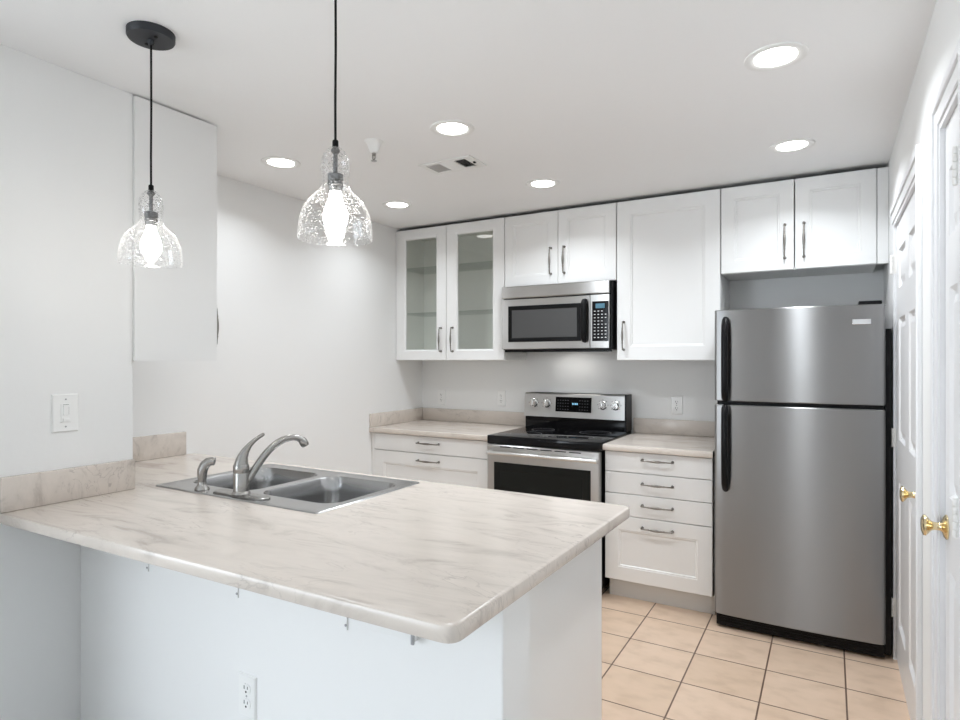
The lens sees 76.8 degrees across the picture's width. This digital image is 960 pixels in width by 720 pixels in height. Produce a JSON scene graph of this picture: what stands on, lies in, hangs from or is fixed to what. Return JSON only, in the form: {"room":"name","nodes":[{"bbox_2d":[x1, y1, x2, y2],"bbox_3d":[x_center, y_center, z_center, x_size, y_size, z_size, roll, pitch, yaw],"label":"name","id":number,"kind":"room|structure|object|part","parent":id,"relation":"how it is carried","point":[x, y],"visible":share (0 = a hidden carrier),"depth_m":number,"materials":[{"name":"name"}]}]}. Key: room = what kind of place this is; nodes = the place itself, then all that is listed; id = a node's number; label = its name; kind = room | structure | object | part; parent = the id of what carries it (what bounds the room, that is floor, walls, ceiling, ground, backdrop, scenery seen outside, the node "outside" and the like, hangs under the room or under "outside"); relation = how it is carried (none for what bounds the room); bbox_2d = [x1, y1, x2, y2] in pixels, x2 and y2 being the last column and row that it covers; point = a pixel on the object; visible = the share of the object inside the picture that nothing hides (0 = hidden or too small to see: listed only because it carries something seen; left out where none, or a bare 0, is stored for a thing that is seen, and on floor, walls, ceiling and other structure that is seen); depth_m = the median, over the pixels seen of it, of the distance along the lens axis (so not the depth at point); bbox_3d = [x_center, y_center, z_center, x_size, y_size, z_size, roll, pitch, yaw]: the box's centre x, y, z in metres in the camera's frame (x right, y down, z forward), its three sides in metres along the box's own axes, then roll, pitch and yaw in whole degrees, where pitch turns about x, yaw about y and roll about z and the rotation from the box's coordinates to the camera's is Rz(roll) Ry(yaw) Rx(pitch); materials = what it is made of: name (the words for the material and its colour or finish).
{"room":"kitchen","nodes":[
{"label":"kitchen","id":0,"kind":"room"},
{"bbox_2d":[0,44,132,719],"bbox_3d":[-1.912,0.190,2.091,0.728,2.440,1.010,0,0,30],"label":"wall","id":1,"kind":"structure","parent":0,"point":[66,136],"depth_m":2.11,"materials":[{"name":"white paint"}]},
{"bbox_2d":[51,393,77,432],"bbox_3d":[-1.459,0.186,2.134,0.012,0.134,0.087,0,0,30],"label":"light switch","id":2,"kind":"object","parent":1,"relation":"attached to","point":[64,407],"visible":1,"depth_m":2.13,"materials":[{"name":"white plastic"}]},
{"bbox_3d":[-1.458,0.186,2.133,0.003,0.066,0.033,0,0,30],"label":"frame","id":3,"kind":"part","parent":2,"relation":"part of","materials":[{"name":"white plastic"}]},
{"bbox_2d":[0,459,134,512],"bbox_3d":[-1.445,0.439,2.150,0.019,0.114,0.436,0,0,30],"label":"backsplash","id":4,"kind":"structure","parent":1,"relation":"attached to","point":[24,491],"depth_m":2.12,"materials":[{"name":"stone"}]},
{"bbox_2d":[133,175,421,474],"bbox_3d":[-1.227,0.190,3.884,0.120,2.440,2.780,0,0,30],"label":"wall","id":5,"kind":"structure","parent":0,"point":[306,346],"depth_m":3.81,"materials":[{"name":"white paint"}]},
{"bbox_2d":[133,432,185,461],"bbox_3d":[-1.705,0.436,2.917,0.019,0.120,0.623,0,0,30],"label":"backsplash","id":6,"kind":"structure","parent":5,"relation":"attached to","point":[149,447],"depth_m":3.05,"materials":[{"name":"stone"}]},
{"bbox_2d":[133,95,218,360],"bbox_3d":[-1.500,-0.510,2.670,0.620,1.026,0.402,0,0,30],"label":"upper cabinet","id":7,"kind":"object","parent":5,"relation":"attached to","point":[175,311],"visible":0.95,"depth_m":2.48,"materials":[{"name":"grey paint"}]},
{"bbox_3d":[-1.179,-0.150,2.692,0.017,0.196,0.041,0,0,30],"label":"handle","id":8,"kind":"part","parent":7,"relation":"part of","materials":[{"name":"grey metal"}]},
{"bbox_2d":[370,408,422,426],"bbox_3d":[-0.645,0.446,4.752,0.019,0.100,0.653,0,0,30],"label":"backsplash","id":9,"kind":"structure","parent":5,"relation":"attached to","point":[407,415],"depth_m":4.71,"materials":[{"name":"stone"}]},
{"bbox_2d":[81,546,529,719],"bbox_3d":[-0.659,0.973,1.812,1.720,0.874,0.141,0,0,30],"label":"wall","id":10,"kind":"structure","parent":0,"point":[160,643],"depth_m":1.71,"materials":[{"name":"white paint"}]},
{"bbox_2d":[236,587,238,597],"bbox_3d":[-0.738,0.610,1.690,0.008,0.156,0.149,0,0,30],"label":"bracket","id":11,"kind":"object","parent":10,"relation":"attached to","point":[237,589],"visible":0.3,"depth_m":1.75,"materials":[{"name":"silver metal"}]},
{"bbox_2d":[239,671,256,719],"bbox_3d":[-0.665,0.958,1.729,0.074,0.120,0.009,0,0,30],"label":"wall outlet","id":12,"kind":"object","parent":10,"relation":"attached to","point":[247,683],"visible":1,"depth_m":1.72,"materials":[{"name":"white plastic"}]},
{"bbox_2d":[242,683,250,694],"bbox_3d":[-0.666,0.937,1.726,0.035,0.029,0.002,0,0,30],"label":"receptacle","id":13,"kind":"object","parent":12,"relation":"attached to","point":[246,687],"depth_m":1.72,"materials":[{"name":"grey plastic"}]},
{"bbox_2d":[242,698,250,709],"bbox_3d":[-0.666,0.979,1.726,0.035,0.029,0.002,0,0,30],"label":"receptacle","id":14,"kind":"object","parent":12,"relation":"attached to","point":[246,702],"depth_m":1.72,"materials":[{"name":"grey plastic"}]},
{"bbox_2d":[344,617,347,629],"bbox_3d":[-0.377,0.610,1.481,0.008,0.156,0.149,0,0,30],"label":"bracket","id":15,"kind":"object","parent":10,"relation":"attached to","point":[346,618],"visible":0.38,"depth_m":1.54,"materials":[{"name":"white metal"}]},
{"bbox_2d":[370,624,417,644],"bbox_3d":[-0.208,0.637,1.455,0.135,0.055,0.024,0,0,30],"label":"cleat","id":16,"kind":"object","parent":10,"relation":"attached to","point":[379,629],"visible":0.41,"depth_m":1.45,"materials":[{"name":"white paint"}]},
{"bbox_2d":[0,0,936,230],"bbox_3d":[-2.357,-1.070,1.153,6.005,0.080,8.880,0,0,30],"label":"ceiling","id":17,"kind":"structure","parent":0,"point":[611,101],"depth_m":2.27,"materials":[{"name":"white paint"}]},
{"bbox_2d":[117,20,182,257],"bbox_3d":[-1.035,-0.665,1.907,0.184,0.729,0.184,0,0,30],"label":"pendant lamp","id":18,"kind":"object","parent":17,"relation":"hanging from","point":[146,34],"visible":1,"depth_m":1.89,"materials":[{"name":"black metal"}]},
{"bbox_2d":[144,190,157,226],"bbox_3d":[-1.035,-0.477,1.907,0.039,0.112,0.039,0,0,30],"label":"socket","id":19,"kind":"object","parent":18,"relation":"attached to","point":[151,217],"depth_m":1.90,"materials":[{"name":"silver metal"}]},
{"bbox_3d":[-1.035,-0.769,1.907,0.008,0.461,0.006,0,0,30],"label":"cord","id":20,"kind":"part","parent":18,"relation":"part of","materials":[{"name":"black plastic"}]},
{"bbox_3d":[-1.035,-0.371,1.907,0.061,0.100,0.061,0,0,30],"label":"bulb","id":21,"kind":"part","parent":18,"relation":"part of","materials":[{"name":"white glass"}]},
{"bbox_2d":[261,156,300,168],"bbox_3d":[-1.038,-1.027,3.160,0.198,0.006,0.198,0,0,30],"label":"recessed light","id":22,"kind":"object","parent":17,"relation":"in","point":[278,162],"visible":1,"depth_m":3.15,"materials":[{"name":"white plastic"}]},
{"bbox_2d":[297,0,372,240],"bbox_3d":[-0.362,-0.665,1.519,0.184,0.729,0.184,0,0,30],"label":"pendant lamp","id":23,"kind":"object","parent":17,"relation":"hanging from","point":[335,216],"visible":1,"depth_m":1.51,"materials":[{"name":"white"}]},
{"bbox_2d":[327,147,342,192],"bbox_3d":[-0.362,-0.477,1.519,0.039,0.112,0.039,0,0,30],"label":"socket","id":24,"kind":"object","parent":23,"relation":"attached to","point":[335,179],"depth_m":1.51,"materials":[{"name":"silver metal"}]},
{"bbox_3d":[-0.362,-0.418,1.519,0.184,0.234,0.184,0,0,30],"label":"lamp shade","id":25,"kind":"part","parent":23,"relation":"part of","materials":[{"name":"clear glass"}]},
{"bbox_3d":[-0.362,-0.769,1.518,0.008,0.461,0.006,0,0,30],"label":"cord","id":26,"kind":"part","parent":23,"relation":"part of","materials":[{"name":"black plastic"}]},
{"bbox_3d":[-0.362,-0.371,1.519,0.061,0.100,0.061,0,0,30],"label":"bulb","id":27,"kind":"part","parent":23,"relation":"part of","materials":[{"name":"white glass"}]},
{"bbox_2d":[365,138,382,161],"bbox_3d":[-0.500,-0.983,2.857,0.088,0.094,0.088,0,0,30],"label":"sprinkler","id":28,"kind":"object","parent":17,"relation":"attached to","point":[374,144],"visible":1,"depth_m":2.84,"materials":[{"name":"white plastic"}]},
{"bbox_2d":[382,201,411,208],"bbox_3d":[-0.548,-1.027,4.017,0.198,0.006,0.198,0,0,30],"label":"recessed light","id":29,"kind":"object","parent":17,"relation":"in","point":[389,204],"visible":1,"depth_m":4.00,"materials":[{"name":"white"}]},
{"bbox_2d":[430,120,473,137],"bbox_3d":[-0.124,-1.027,2.696,0.198,0.006,0.198,0,0,30],"label":"recessed light","id":30,"kind":"object","parent":17,"relation":"in","point":[445,128],"visible":1,"depth_m":2.69,"materials":[{"name":"white plastic"}]},
{"bbox_2d":[418,155,486,174],"bbox_3d":[-0.145,-1.024,3.195,0.314,0.012,0.180,0,0,30],"label":"ceiling vent","id":31,"kind":"object","parent":17,"relation":"in","point":[466,162],"visible":1,"depth_m":3.19,"materials":[{"name":"white plastic"}]},
{"bbox_2d":[526,178,559,188],"bbox_3d":[0.367,-1.027,3.536,0.198,0.006,0.198,0,0,30],"label":"recessed light","id":32,"kind":"object","parent":17,"relation":"in","point":[543,183],"visible":1,"depth_m":3.53,"materials":[{"name":"white plastic"}]},
{"bbox_2d":[744,42,808,71],"bbox_3d":[1.004,-1.027,2.059,0.198,0.006,0.198,0,0,30],"label":"recessed light","id":33,"kind":"object","parent":17,"relation":"in","point":[776,56],"visible":1,"depth_m":2.05,"materials":[{"name":"white plastic"}]},
{"bbox_2d":[769,138,814,152],"bbox_3d":[1.497,-1.027,2.909,0.198,0.006,0.198,0,0,30],"label":"recessed light","id":34,"kind":"object","parent":17,"relation":"in","point":[796,144],"visible":1,"depth_m":2.90,"materials":[{"name":"white plastic"}]},
{"bbox_2d":[422,264,883,432],"bbox_3d":[0.940,0.190,4.307,3.450,2.440,0.120,0,0,30],"label":"wall","id":35,"kind":"structure","parent":0,"point":[468,384],"depth_m":4.17,"materials":[{"name":"white paint"}]},
{"bbox_2d":[438,390,445,404],"bbox_3d":[-0.316,0.305,4.958,0.074,0.120,0.009,0,0,30],"label":"wall outlet","id":36,"kind":"object","parent":35,"relation":"attached to","point":[441,393],"visible":1,"depth_m":4.95,"materials":[{"name":"white plastic"}]},
{"bbox_2d":[396,218,526,359],"bbox_3d":[-0.163,-0.502,4.643,0.958,1.010,0.401,0,0,30],"label":"upper cabinet","id":37,"kind":"object","parent":35,"relation":"attached to","point":[450,279],"visible":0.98,"depth_m":4.72,"materials":[{"name":"white painted wood"},{"name":"glass"},{"name":"brushed nickel"}]},
{"bbox_3d":[-0.450,-0.501,4.636,0.466,1.005,0.020,0,0,30],"label":"door","id":38,"kind":"part","parent":37,"relation":"part of","materials":[{"name":"white wood"}]},
{"bbox_3d":[-0.301,-0.152,4.515,0.017,0.191,0.041,0,0,30],"label":"handle","id":39,"kind":"part","parent":37,"relation":"part of","materials":[{"name":"grey metal"}]},
{"bbox_3d":[-0.212,-0.152,4.463,0.017,0.191,0.041,0,0,30],"label":"handle","id":40,"kind":"part","parent":37,"relation":"part of","materials":[{"name":"grey metal"}]},
{"bbox_3d":[-0.035,-0.501,4.396,0.486,1.005,0.020,0,0,30],"label":"door","id":41,"kind":"part","parent":37,"relation":"part of","materials":[{"name":"white wood"}]},
{"bbox_2d":[423,408,525,425],"bbox_3d":[-0.050,0.446,4.797,1.003,0.100,0.019,0,0,30],"label":"backsplash","id":42,"kind":"structure","parent":35,"relation":"attached to","point":[439,414],"depth_m":4.78,"materials":[{"name":"stone"}]},
{"bbox_2d":[497,391,505,405],"bbox_3d":[0.164,0.297,4.681,0.074,0.120,0.009,0,0,30],"label":"wall outlet","id":43,"kind":"object","parent":35,"relation":"attached to","point":[501,395],"visible":1,"depth_m":4.68,"materials":[{"name":"white plastic"}]},
{"bbox_2d":[505,203,616,286],"bbox_3d":[0.601,-0.758,4.202,0.802,0.497,0.401,0,0,30],"label":"upper cabinet","id":44,"kind":"object","parent":35,"relation":"attached to","point":[573,245],"visible":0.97,"depth_m":4.05,"materials":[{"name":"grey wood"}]},
{"bbox_3d":[0.353,-0.758,4.173,0.400,0.492,0.020,0,0,30],"label":"door","id":45,"kind":"part","parent":44,"relation":"part of","materials":[{"name":"white wood"}]},
{"bbox_3d":[0.469,-0.668,4.070,0.017,0.191,0.041,0,0,30],"label":"handle","id":46,"kind":"part","parent":44,"relation":"part of","materials":[{"name":"grey metal"}]},
{"bbox_2d":[502,280,616,351],"bbox_3d":[0.580,-0.280,4.173,0.784,0.452,0.462,0,0,30],"label":"microwave","id":47,"kind":"object","parent":44,"relation":"attached to","point":[578,316],"visible":0.98,"depth_m":3.99,"materials":[{"name":"silver metal"}]},
{"bbox_3d":[0.433,-0.245,4.061,0.641,0.343,0.024,0,0,30],"label":"door","id":48,"kind":"part","parent":47,"relation":"part of","materials":[{"name":"silver metal"}]},
{"bbox_3d":[0.666,-0.254,3.886,0.038,0.286,0.050,0,0,30],"label":"handle","id":49,"kind":"part","parent":47,"relation":"part of","materials":[{"name":"black plastic"}]},
{"bbox_3d":[0.768,-0.245,3.869,0.127,0.343,0.024,0,0,30],"label":"control panel","id":50,"kind":"part","parent":47,"relation":"part of","materials":[{"name":"silver metal"}]},
{"bbox_3d":[0.552,-0.668,4.022,0.017,0.191,0.041,0,0,30],"label":"handle","id":51,"kind":"part","parent":44,"relation":"part of","materials":[{"name":"grey metal"}]},
{"bbox_3d":[0.700,-0.758,3.972,0.396,0.492,0.020,0,0,30],"label":"door","id":52,"kind":"part","parent":44,"relation":"part of","materials":[{"name":"white wood"}]},
{"bbox_2d":[617,189,728,360],"bbox_3d":[1.220,-0.502,3.845,0.620,1.010,0.401,0,0,30],"label":"upper cabinet","id":53,"kind":"object","parent":35,"relation":"attached to","point":[671,286],"visible":0.98,"depth_m":3.71,"materials":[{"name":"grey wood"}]},
{"bbox_3d":[0.900,-0.153,3.821,0.017,0.191,0.041,0,0,30],"label":"handle","id":54,"kind":"part","parent":53,"relation":"part of","materials":[{"name":"grey metal"}]},
{"bbox_2d":[633,418,714,436],"bbox_3d":[1.323,0.446,4.005,0.618,0.100,0.019,0,0,30],"label":"backsplash","id":55,"kind":"structure","parent":35,"relation":"attached to","point":[640,425],"depth_m":4.01,"materials":[{"name":"stone"}]},
{"bbox_2d":[671,396,682,414],"bbox_3d":[1.306,0.301,4.022,0.074,0.120,0.009,0,0,30],"label":"wall outlet","id":56,"kind":"object","parent":35,"relation":"attached to","point":[676,401],"visible":1,"depth_m":4.02,"materials":[{"name":"white plastic"}]},
{"bbox_2d":[721,167,888,280],"bbox_3d":[1.845,-0.754,3.484,0.817,0.505,0.401,0,0,30],"label":"upper cabinet","id":57,"kind":"object","parent":35,"relation":"attached to","point":[837,223],"visible":1,"depth_m":3.34,"materials":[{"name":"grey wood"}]},
{"bbox_3d":[1.581,-0.754,3.463,0.378,0.500,0.020,0,0,30],"label":"door","id":58,"kind":"part","parent":57,"relation":"part of","materials":[{"name":"white wood"}]},
{"bbox_3d":[1.691,-0.662,3.365,0.017,0.200,0.041,0,0,30],"label":"handle","id":59,"kind":"part","parent":57,"relation":"part of","materials":[{"name":"grey metal"}]},
{"bbox_3d":[1.772,-0.662,3.318,0.017,0.200,0.041,0,0,30],"label":"handle","id":60,"kind":"part","parent":57,"relation":"part of","materials":[{"name":"grey metal"}]},
{"bbox_3d":[1.914,-0.754,3.271,0.378,0.500,0.020,0,0,30],"label":"door","id":61,"kind":"part","parent":57,"relation":"part of","materials":[{"name":"white wood"}]},
{"bbox_2d":[602,582,909,719],"bbox_3d":[0.212,1.450,3.047,3.450,0.080,3.030,0,0,30],"label":"floor","id":62,"kind":"structure","parent":0,"point":[660,661],"depth_m":2.73,"materials":[{"name":"beige tile"}]},
{"bbox_2d":[372,432,488,488],"bbox_3d":[-0.219,0.972,4.505,1.000,0.877,0.687,0,0,30],"label":"base cabinet","id":63,"kind":"object","parent":62,"relation":"on","point":[463,462],"visible":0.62,"depth_m":4.23,"materials":[{"name":"white wood"}]},
{"bbox_3d":[-0.371,0.708,4.220,0.191,0.017,0.041,0,0,30],"label":"handle","id":64,"kind":"part","parent":63,"relation":"part of","materials":[{"name":"grey metal"}]},
{"bbox_3d":[-0.371,0.584,4.220,0.191,0.017,0.041,0,0,30],"label":"handle","id":65,"kind":"part","parent":63,"relation":"part of","materials":[{"name":"grey metal"}]},
{"bbox_3d":[-0.354,0.815,4.246,0.971,0.310,0.020,0,0,30],"label":"drawer","id":66,"kind":"part","parent":63,"relation":"part of","materials":[{"name":"white wood"}]},
{"bbox_3d":[-0.354,0.597,4.246,0.971,0.117,0.020,0,0,30],"label":"drawer","id":67,"kind":"part","parent":63,"relation":"part of","materials":[{"name":"white wood"}]},
{"bbox_2d":[369,420,525,440],"bbox_3d":[-0.215,0.514,4.512,1.004,0.036,0.677,0,0,30],"label":"countertop","id":68,"kind":"structure","parent":63,"relation":"on","point":[430,428],"depth_m":4.39,"materials":[{"name":"stone"}]},
{"bbox_2d":[486,392,631,588],"bbox_3d":[0.531,0.822,4.024,0.772,1.176,0.748,0,0,30],"label":"range","id":69,"kind":"object","parent":62,"relation":"on","point":[559,452],"visible":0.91,"depth_m":3.85,"materials":[{"name":"silver metal"}]},
{"bbox_3d":[0.384,0.310,4.388,0.062,0.062,0.033,0,0,30],"label":"knob","id":70,"kind":"part","parent":69,"relation":"part of","materials":[{"name":"silver metal"}]},
{"bbox_3d":[0.366,0.592,3.716,0.734,0.024,0.048,0,0,30],"label":"handle","id":71,"kind":"part","parent":69,"relation":"part of","materials":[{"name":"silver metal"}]},
{"bbox_3d":[0.383,0.865,3.757,0.754,0.641,0.045,0,0,30],"label":"oven door","id":72,"kind":"part","parent":69,"relation":"part of","materials":[{"name":"silver metal"}]},
{"bbox_3d":[0.471,0.310,4.338,0.062,0.062,0.033,0,0,30],"label":"knob","id":73,"kind":"part","parent":69,"relation":"part of","materials":[{"name":"silver metal"}]},
{"bbox_2d":[487,426,628,451],"bbox_3d":[0.525,0.513,4.004,0.762,0.054,0.600,0,0,30],"label":"cooktop","id":74,"kind":"object","parent":69,"relation":"in","point":[531,438],"depth_m":3.85,"materials":[{"name":"black glass"}]},
{"bbox_3d":[0.653,0.314,4.250,0.266,0.103,0.010,0,0,30],"label":"display panel","id":75,"kind":"part","parent":69,"relation":"part of","materials":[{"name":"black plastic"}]},
{"bbox_3d":[0.676,0.322,4.299,0.748,0.168,0.122,0,0,30],"label":"control panel","id":76,"kind":"part","parent":69,"relation":"part of","materials":[{"name":"silver metal"}]},
{"bbox_3d":[0.831,0.310,4.130,0.062,0.062,0.033,0,0,30],"label":"knob","id":77,"kind":"part","parent":69,"relation":"part of","materials":[{"name":"silver metal"}]},
{"bbox_3d":[0.909,0.310,4.085,0.062,0.062,0.033,0,0,30],"label":"knob","id":78,"kind":"part","parent":69,"relation":"part of","materials":[{"name":"silver metal"}]},
{"bbox_2d":[530,538,601,719],"bbox_3d":[-0.730,0.973,2.334,2.279,0.875,0.684,0,0,30],"label":"end panel","id":79,"kind":"object","parent":62,"relation":"on","point":[566,606],"visible":0.08,"depth_m":1.77,"materials":[{"name":"white wood"}]},
{"bbox_2d":[0,453,629,643],"bbox_3d":[-0.786,0.514,2.166,2.361,0.036,1.124,0,0,30],"label":"countertop","id":80,"kind":"structure","parent":79,"relation":"on","point":[434,561],"depth_m":1.68,"materials":[{"name":"laminate"}]},
{"bbox_2d":[156,464,418,513],"bbox_3d":[-0.760,0.591,2.413,0.875,0.200,0.571,0,0,30],"label":"sink","id":81,"kind":"object","parent":80,"relation":"in","point":[315,491],"visible":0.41,"depth_m":2.50,"materials":[{"name":"silver metal"}]},
{"bbox_2d":[194,457,215,490],"bbox_3d":[-1.049,0.431,2.313,0.075,0.122,0.054,0,0,-7],"label":"sprayer","id":82,"kind":"object","parent":81,"relation":"on","point":[202,470],"visible":1,"depth_m":2.30,"materials":[{"name":"silver metal"}]},
{"bbox_3d":[-0.931,0.592,2.535,0.372,0.197,0.400,0,0,30],"label":"bowl","id":83,"kind":"part","parent":81,"relation":"part of","materials":[{"name":"silver metal"}]},
{"bbox_2d":[213,433,308,500],"bbox_3d":[-0.824,0.381,2.284,0.276,0.223,0.246,0,0,30],"label":"faucet","id":84,"kind":"object","parent":81,"relation":"on","point":[242,475],"visible":1,"depth_m":2.20,"materials":[{"name":"silver metal"}]},
{"bbox_3d":[-0.869,0.489,2.206,0.276,0.007,0.058,0,0,30],"label":"plate","id":85,"kind":"part","parent":84,"relation":"part of","materials":[{"name":"silver metal"}]},
{"bbox_3d":[-0.849,0.328,2.225,0.107,0.117,0.047,0,0,-43],"label":"lever","id":86,"kind":"part","parent":84,"relation":"part of","materials":[{"name":"silver metal"}]},
{"bbox_3d":[-0.766,0.365,2.267,0.220,0.167,0.029,0,0,-31],"label":"spout","id":87,"kind":"part","parent":84,"relation":"part of","materials":[{"name":"silver metal"}]},
{"bbox_3d":[-0.571,0.592,2.327,0.380,0.197,0.400,0,0,30],"label":"bowl","id":88,"kind":"part","parent":81,"relation":"part of","materials":[{"name":"silver metal"}]},
{"bbox_2d":[605,450,714,614],"bbox_3d":[1.156,0.972,3.712,0.606,0.877,0.687,0,0,30],"label":"base cabinet","id":89,"kind":"object","parent":62,"relation":"on","point":[664,552],"visible":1,"depth_m":3.44,"materials":[{"name":"white wood"}]},
{"bbox_3d":[0.999,0.966,3.430,0.186,0.017,0.041,0,0,30],"label":"handle","id":90,"kind":"part","parent":89,"relation":"part of","materials":[{"name":"grey metal"}]},
{"bbox_3d":[0.999,0.838,3.430,0.186,0.017,0.041,0,0,30],"label":"handle","id":91,"kind":"part","parent":89,"relation":"part of","materials":[{"name":"grey metal"}]},
{"bbox_3d":[0.999,0.713,3.430,0.186,0.017,0.041,0,0,30],"label":"handle","id":92,"kind":"part","parent":89,"relation":"part of","materials":[{"name":"grey metal"}]},
{"bbox_3d":[0.999,0.576,3.430,0.186,0.017,0.041,0,0,30],"label":"handle","id":93,"kind":"part","parent":89,"relation":"part of","materials":[{"name":"grey metal"}]},
{"bbox_2d":[603,432,714,457],"bbox_3d":[1.159,0.514,3.719,0.615,0.036,0.677,0,0,30],"label":"countertop","id":94,"kind":"structure","parent":89,"relation":"on","point":[651,443],"depth_m":3.56,"materials":[{"name":"stone"}]},
{"bbox_3d":[1.010,1.103,3.459,0.604,0.377,0.020,0,0,30],"label":"drawer","id":95,"kind":"part","parent":89,"relation":"part of","materials":[{"name":"white wood"}]},
{"bbox_3d":[1.010,0.847,3.459,0.604,0.126,0.020,0,0,30],"label":"drawer","id":96,"kind":"part","parent":89,"relation":"part of","materials":[{"name":"white wood"}]},
{"bbox_3d":[1.010,0.719,3.459,0.604,0.122,0.020,0,0,30],"label":"drawer","id":97,"kind":"part","parent":89,"relation":"part of","materials":[{"name":"white wood"}]},
{"bbox_3d":[1.010,0.596,3.459,0.604,0.116,0.020,0,0,30],"label":"drawer","id":98,"kind":"part","parent":89,"relation":"part of","materials":[{"name":"white wood"}]},
{"bbox_2d":[715,300,890,657],"bbox_3d":[1.737,0.565,3.286,0.780,1.690,0.791,0,0,30],"label":"refrigerator","id":99,"kind":"object","parent":62,"relation":"on","point":[803,394],"visible":1,"depth_m":2.98,"materials":[{"name":"silver metal"}]},
{"bbox_3d":[1.268,0.458,3.139,0.034,0.455,0.067,0,0,30],"label":"handle","id":100,"kind":"part","parent":99,"relation":"part of","materials":[{"name":"black plastic"}]},
{"bbox_3d":[1.268,-0.005,3.139,0.034,0.440,0.067,0,0,30],"label":"handle","id":101,"kind":"part","parent":99,"relation":"part of","materials":[{"name":"black plastic"}]},
{"bbox_3d":[1.576,0.783,3.033,0.755,1.098,0.087,0,0,30],"label":"door","id":102,"kind":"part","parent":99,"relation":"part of","materials":[{"name":"silver metal"}]},
{"bbox_3d":[1.576,-0.025,3.033,0.755,0.475,0.087,0,0,30],"label":"door","id":103,"kind":"part","parent":99,"relation":"part of","materials":[{"name":"silver metal"}]},
{"bbox_3d":[1.932,0.621,2.871,0.027,1.538,0.035,0,0,30],"label":"trim","id":104,"kind":"part","parent":99,"relation":"part of","materials":[{"name":"black plastic"}]},
{"bbox_2d":[884,0,959,719],"bbox_3d":[0.192,0.190,-0.318,0.120,2.440,8.640,0,0,30],"label":"wall","id":105,"kind":"structure","parent":0,"point":[943,33],"depth_m":1.96,"materials":[{"name":"white paint"}]},
{"bbox_2d":[890,191,914,719],"bbox_3d":[1.727,0.387,2.471,0.094,2.026,0.908,0,0,30],"label":"door","id":106,"kind":"structure","parent":105,"relation":"in","point":[902,264],"depth_m":2.48,"materials":[{"name":"white paint"}]},
{"bbox_3d":[1.507,0.472,2.126,0.058,0.066,0.066,0,0,30],"label":"knob","id":107,"kind":"part","parent":106,"relation":"part of","materials":[{"name":"gold metal"}]},
{"bbox_2d":[890,144,922,719],"bbox_3d":[1.761,0.347,2.418,0.138,2.125,1.030,0,0,30],"label":"trim","id":108,"kind":"structure","parent":105,"relation":"attached to","point":[912,181],"depth_m":2.00,"materials":[{"name":"white paint"}]},
{"bbox_2d":[920,105,957,719],"bbox_3d":[1.177,0.387,1.519,0.094,2.026,0.294,0,0,30],"label":"door","id":109,"kind":"structure","parent":105,"relation":"in","point":[948,526],"depth_m":1.58,"materials":[{"name":"white paint"}]},
{"bbox_3d":[1.218,0.445,1.626,0.058,0.066,0.066,0,0,30],"label":"knob","id":110,"kind":"part","parent":109,"relation":"part of","materials":[{"name":"gold metal"}]},
{"bbox_2d":[930,37,959,719],"bbox_3d":[1.229,0.347,1.496,0.138,2.125,0.460,0,0,30],"label":"trim","id":111,"kind":"structure","parent":105,"relation":"attached to","point":[947,98],"depth_m":1.66,"materials":[{"name":"white paint"}]}
]}

